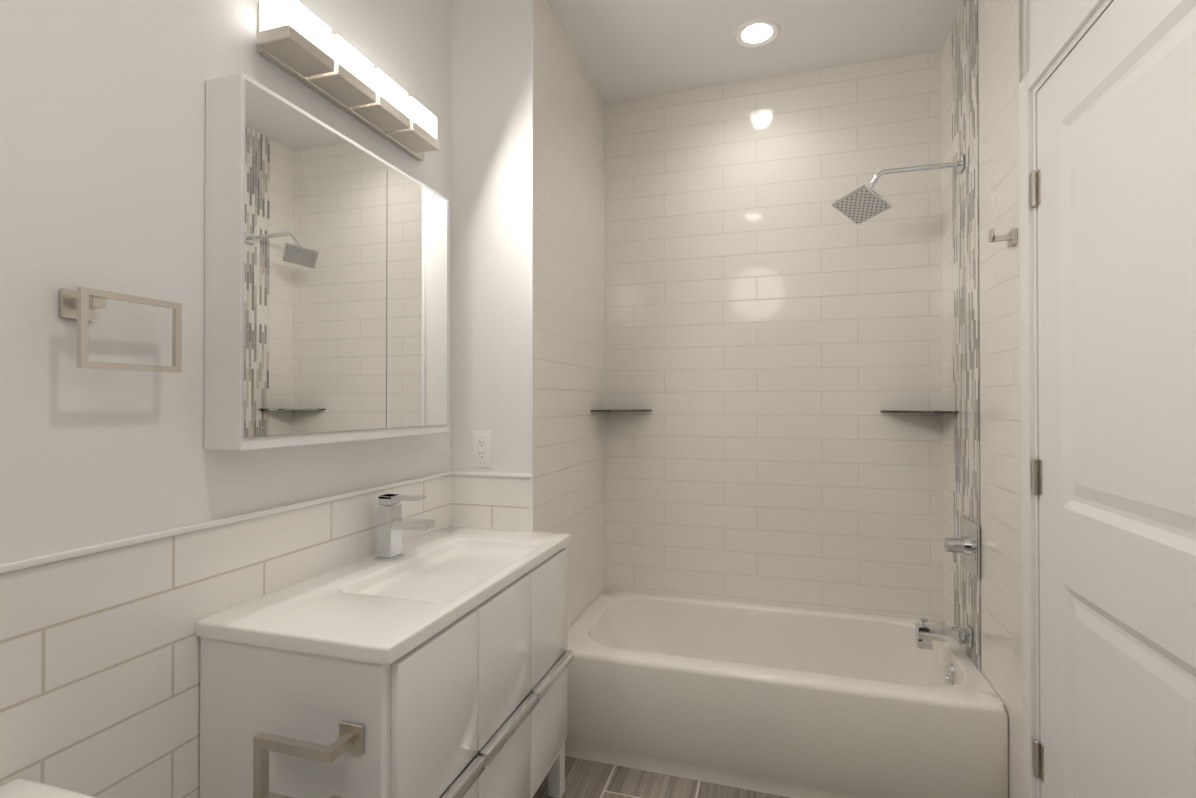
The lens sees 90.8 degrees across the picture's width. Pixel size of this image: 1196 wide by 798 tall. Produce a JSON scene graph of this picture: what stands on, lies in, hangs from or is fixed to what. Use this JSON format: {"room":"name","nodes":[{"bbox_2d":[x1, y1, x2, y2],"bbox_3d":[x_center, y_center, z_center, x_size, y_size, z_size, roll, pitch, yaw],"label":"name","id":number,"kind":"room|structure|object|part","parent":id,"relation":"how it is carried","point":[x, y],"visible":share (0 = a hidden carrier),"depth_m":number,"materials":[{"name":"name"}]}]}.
{"room":"bathroom","nodes":[
{"label":"bathroom","id":0,"kind":"room"},
{"bbox_2d":[0,0,450,563],"bbox_3d":[-1.001,-0.081,0.872,0.150,2.784,2.700,0,0,17],"label":"wall","id":1,"kind":"structure","parent":0,"point":[102,144],"depth_m":1.09,"materials":[{"name":"white paint"}]},
{"bbox_2d":[60,287,181,372],"bbox_3d":[-0.838,-0.116,1.040,0.062,0.132,0.168,0,0,17],"label":"towel ring","id":2,"kind":"object","parent":1,"relation":"attached to","point":[80,304],"visible":1,"depth_m":0.99,"materials":[{"name":"silver metal"}]},
{"bbox_2d":[0,475,450,797],"bbox_3d":[-0.901,0.788,0.909,0.001,1.047,2.542,0,0,17],"label":"wall tiles","id":3,"kind":"structure","parent":1,"relation":"attached to","point":[99,674],"depth_m":1.09,"materials":[{"name":"white tile"}]},
{"bbox_2d":[0,471,451,573],"bbox_3d":[-0.901,0.258,0.913,0.015,0.014,2.542,0,0,17],"label":"cap","id":4,"kind":"object","parent":3,"relation":"on","point":[12,566],"visible":1,"depth_m":1.16,"materials":[{"name":"white tile"}]},
{"bbox_2d":[204,73,448,450],"bbox_3d":[-0.651,-0.276,1.581,0.104,0.767,0.784,0,0,17],"label":"upper cabinet","id":5,"kind":"object","parent":1,"relation":"attached to","point":[326,277],"visible":1,"depth_m":1.36,"materials":[{"name":"white"}]},
{"bbox_2d":[256,0,439,160],"bbox_3d":[-0.635,-0.844,1.623,0.112,0.110,0.659,0,0,17],"label":"sconce","id":6,"kind":"object","parent":1,"relation":"attached to","point":[296,39],"visible":0.96,"depth_m":1.49,"materials":[{"name":"silver metal"}]},
{"bbox_2d":[451,0,529,473],"bbox_3d":[-0.303,-0.069,2.617,0.465,2.784,1.046,0,0,17],"label":"wall","id":7,"kind":"structure","parent":0,"point":[490,117],"depth_m":2.10,"materials":[{"name":"white paint"}]},
{"bbox_2d":[473,431,491,466],"bbox_3d":[-0.411,0.178,2.097,0.074,0.128,0.008,0,0,17],"label":"electrical outlet plate","id":8,"kind":"object","parent":7,"relation":"attached to","point":[482,448],"visible":1,"depth_m":2.09,"materials":[{"name":"white plastic"}]},
{"bbox_2d":[451,475,528,530],"bbox_3d":[-0.379,0.796,2.079,0.315,1.047,0.001,0,0,17],"label":"wall tiles","id":9,"kind":"structure","parent":7,"relation":"attached to","point":[490,502],"depth_m":2.08,"materials":[{"name":"white tile"}]},
{"bbox_2d":[452,471,531,477],"bbox_3d":[-0.382,0.267,2.084,0.323,0.014,0.015,0,0,17],"label":"trim","id":10,"kind":"structure","parent":7,"relation":"attached to","point":[493,474],"depth_m":2.07,"materials":[{"name":"white tile"}]},
{"bbox_2d":[529,0,533,530],"bbox_3d":[-0.230,-0.073,2.043,0.013,2.784,0.013,0,0,17],"label":"trim","id":11,"kind":"structure","parent":7,"relation":"attached to","point":[531,360],"depth_m":2.04,"materials":[{"name":"white"}]},
{"bbox_2d":[534,0,604,629],"bbox_3d":[-0.097,-0.070,2.467,0.001,2.784,0.896,0,0,17],"label":"wall tiles","id":12,"kind":"structure","parent":7,"relation":"attached to","point":[569,291],"depth_m":2.41,"materials":[{"name":"white tile"}]},
{"bbox_2d":[533,756,788,797],"bbox_3d":[0.085,1.312,1.077,2.200,0.001,3.846,0,0,17],"label":"floor","id":13,"kind":"structure","parent":0,"point":[584,778],"depth_m":2.01,"materials":[{"name":"grey tile"}]},
{"bbox_2d":[0,778,96,797],"bbox_3d":[-0.614,0.938,0.589,0.723,0.741,0.456,0,0,17],"label":"toilet","id":14,"kind":"object","parent":13,"relation":"on","point":[22,788],"visible":0.96,"depth_m":0.87,"materials":[{"name":"white ceramic"}]},
{"bbox_2d":[196,494,572,797],"bbox_3d":[-0.451,0.795,1.560,0.478,1.042,1.042,0,0,17],"label":"bathroom vanity","id":15,"kind":"object","parent":13,"relation":"on","point":[435,664],"visible":1,"depth_m":1.23,"materials":[{"name":"white wood"}]},
{"bbox_2d":[374,494,434,560],"bbox_3d":[-0.545,0.363,1.668,0.165,0.178,0.060,0,0,17],"label":"faucet","id":16,"kind":"object","parent":15,"relation":"on","point":[390,522],"depth_m":1.66,"materials":[{"name":"silver metal"}]},
{"bbox_3d":[-0.243,0.808,1.528,0.018,0.629,0.915,0,0,17],"label":"door","id":17,"kind":"part","parent":15,"relation":"part of","materials":[{"name":"white wood"}]},
{"bbox_2d":[565,590,1007,797],"bbox_3d":[0.629,1.124,2.320,1.463,0.394,0.732,0,0,17],"label":"bathtub","id":18,"kind":"object","parent":13,"relation":"on","point":[790,702],"visible":0.9,"depth_m":2.03,"materials":[{"name":"white ceramic"}]},
{"bbox_2d":[546,0,962,102],"bbox_3d":[0.085,-1.522,1.097,2.200,0.100,3.846,0,0,17],"label":"ceiling","id":19,"kind":"structure","parent":0,"point":[627,49],"depth_m":2.39,"materials":[{"name":"white paint"}]},
{"bbox_2d":[734,19,779,47],"bbox_3d":[0.635,-1.457,2.357,0.176,0.010,0.176,0,0,17],"label":"recessed light","id":20,"kind":"object","parent":19,"relation":"in","point":[756,33],"visible":1,"depth_m":2.35,"materials":[{"name":"white plastic"}]},
{"bbox_2d":[1028,0,1081,71],"bbox_3d":[1.241,-0.076,1.534,0.150,2.784,1.916,0,0,17],"label":"wall","id":21,"kind":"structure","parent":0,"point":[1050,18],"depth_m":1.54,"materials":[{"name":"white paint"}]},
{"bbox_2d":[952,0,979,670],"bbox_3d":[1.342,-0.259,2.160,0.001,2.410,0.310,0,0,17],"label":"wall tiles","id":22,"kind":"structure","parent":21,"relation":"attached to","point":[965,300],"depth_m":2.15,"materials":[{"name":"grey tile"}]},
{"bbox_2d":[831,154,963,224],"bbox_3d":[1.131,-0.799,2.249,0.450,0.197,0.200,0,0,17],"label":"shower","id":23,"kind":"object","parent":22,"relation":"attached to","point":[861,204],"visible":1,"depth_m":2.25,"materials":[{"name":"silver metal"}]},
{"bbox_2d":[915,617,971,649],"bbox_3d":[1.246,0.852,2.134,0.170,0.103,0.068,0,0,17],"label":"tub spout","id":24,"kind":"object","parent":22,"relation":"attached to","point":[926,635],"visible":1,"depth_m":2.12,"materials":[{"name":"silver metal"}]},
{"bbox_2d":[944,516,979,578],"bbox_3d":[1.280,0.520,2.095,0.080,0.180,0.180,0,0,17],"label":"shower valve","id":25,"kind":"object","parent":22,"relation":"attached to","point":[970,555],"depth_m":2.07,"materials":[{"name":"silver metal"}]},
{"bbox_3d":[1.267,0.536,2.099,0.052,0.086,0.054,0,0,17],"label":"shower valve knob","id":26,"kind":"part","parent":25,"relation":"part of","materials":[{"name":"silver metal"}]},
{"bbox_2d":[941,0,1022,797],"bbox_3d":[1.315,-0.073,2.062,0.001,2.784,0.846,0,0,17],"label":"wall tiles","id":27,"kind":"structure","parent":21,"relation":"attached to","point":[999,370],"depth_m":1.85,"materials":[{"name":"white tile"}]},
{"bbox_2d":[989,228,1017,247],"bbox_3d":[1.177,-0.470,1.717,0.062,0.052,0.044,0,0,17],"label":"robe hook","id":28,"kind":"object","parent":27,"relation":"attached to","point":[1011,237],"visible":1,"depth_m":1.71,"materials":[{"name":"silver metal"}]},
{"bbox_2d":[1019,0,1027,82],"bbox_3d":[1.189,-1.179,1.651,0.012,0.577,0.030,0,0,17],"label":"trim","id":29,"kind":"structure","parent":21,"relation":"attached to","point":[1023,38],"depth_m":1.64,"materials":[{"name":"white paint"}]},
{"bbox_2d":[1019,0,1113,797],"bbox_3d":[1.089,0.210,1.108,0.133,2.205,1.107,0,0,17],"label":"door frame","id":30,"kind":"structure","parent":21,"relation":"attached to","point":[1075,23],"depth_m":1.60,"materials":[{"name":"white paint"}]},
{"bbox_2d":[1030,0,1195,797],"bbox_3d":[1.032,0.239,1.130,0.098,2.127,0.980,0,0,17],"label":"door leaf","id":31,"kind":"structure","parent":21,"relation":"in","point":[1113,186],"depth_m":1.21,"materials":[{"name":"white paint"}]},
{"bbox_3d":[0.832,-0.068,2.739,1.635,2.784,0.150,0,0,17],"label":"wall","id":32,"kind":"structure","parent":0,"visible":0},
{"bbox_2d":[590,409,651,411],"bbox_3d":[0.113,0.054,2.747,0.235,0.008,0.235,0,0,17],"label":"glass shelf","id":33,"kind":"object","parent":32,"relation":"attached to","point":[609,410],"visible":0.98,"depth_m":2.71,"materials":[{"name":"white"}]},
{"bbox_2d":[605,51,942,623],"bbox_3d":[0.736,-0.255,2.683,1.469,2.410,0.001,0,0,17],"label":"wall tile","id":34,"kind":"structure","parent":32,"relation":"attached to","point":[773,332],"depth_m":2.66,"materials":[{"name":"white tile"}]},
{"bbox_2d":[881,410,957,412],"bbox_3d":[1.291,0.052,2.387,0.235,0.008,0.235,0,0,17],"label":"glass shelf","id":35,"kind":"object","parent":32,"relation":"attached to","point":[910,411],"visible":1,"depth_m":2.38,"materials":[{"name":"white"}]}
]}

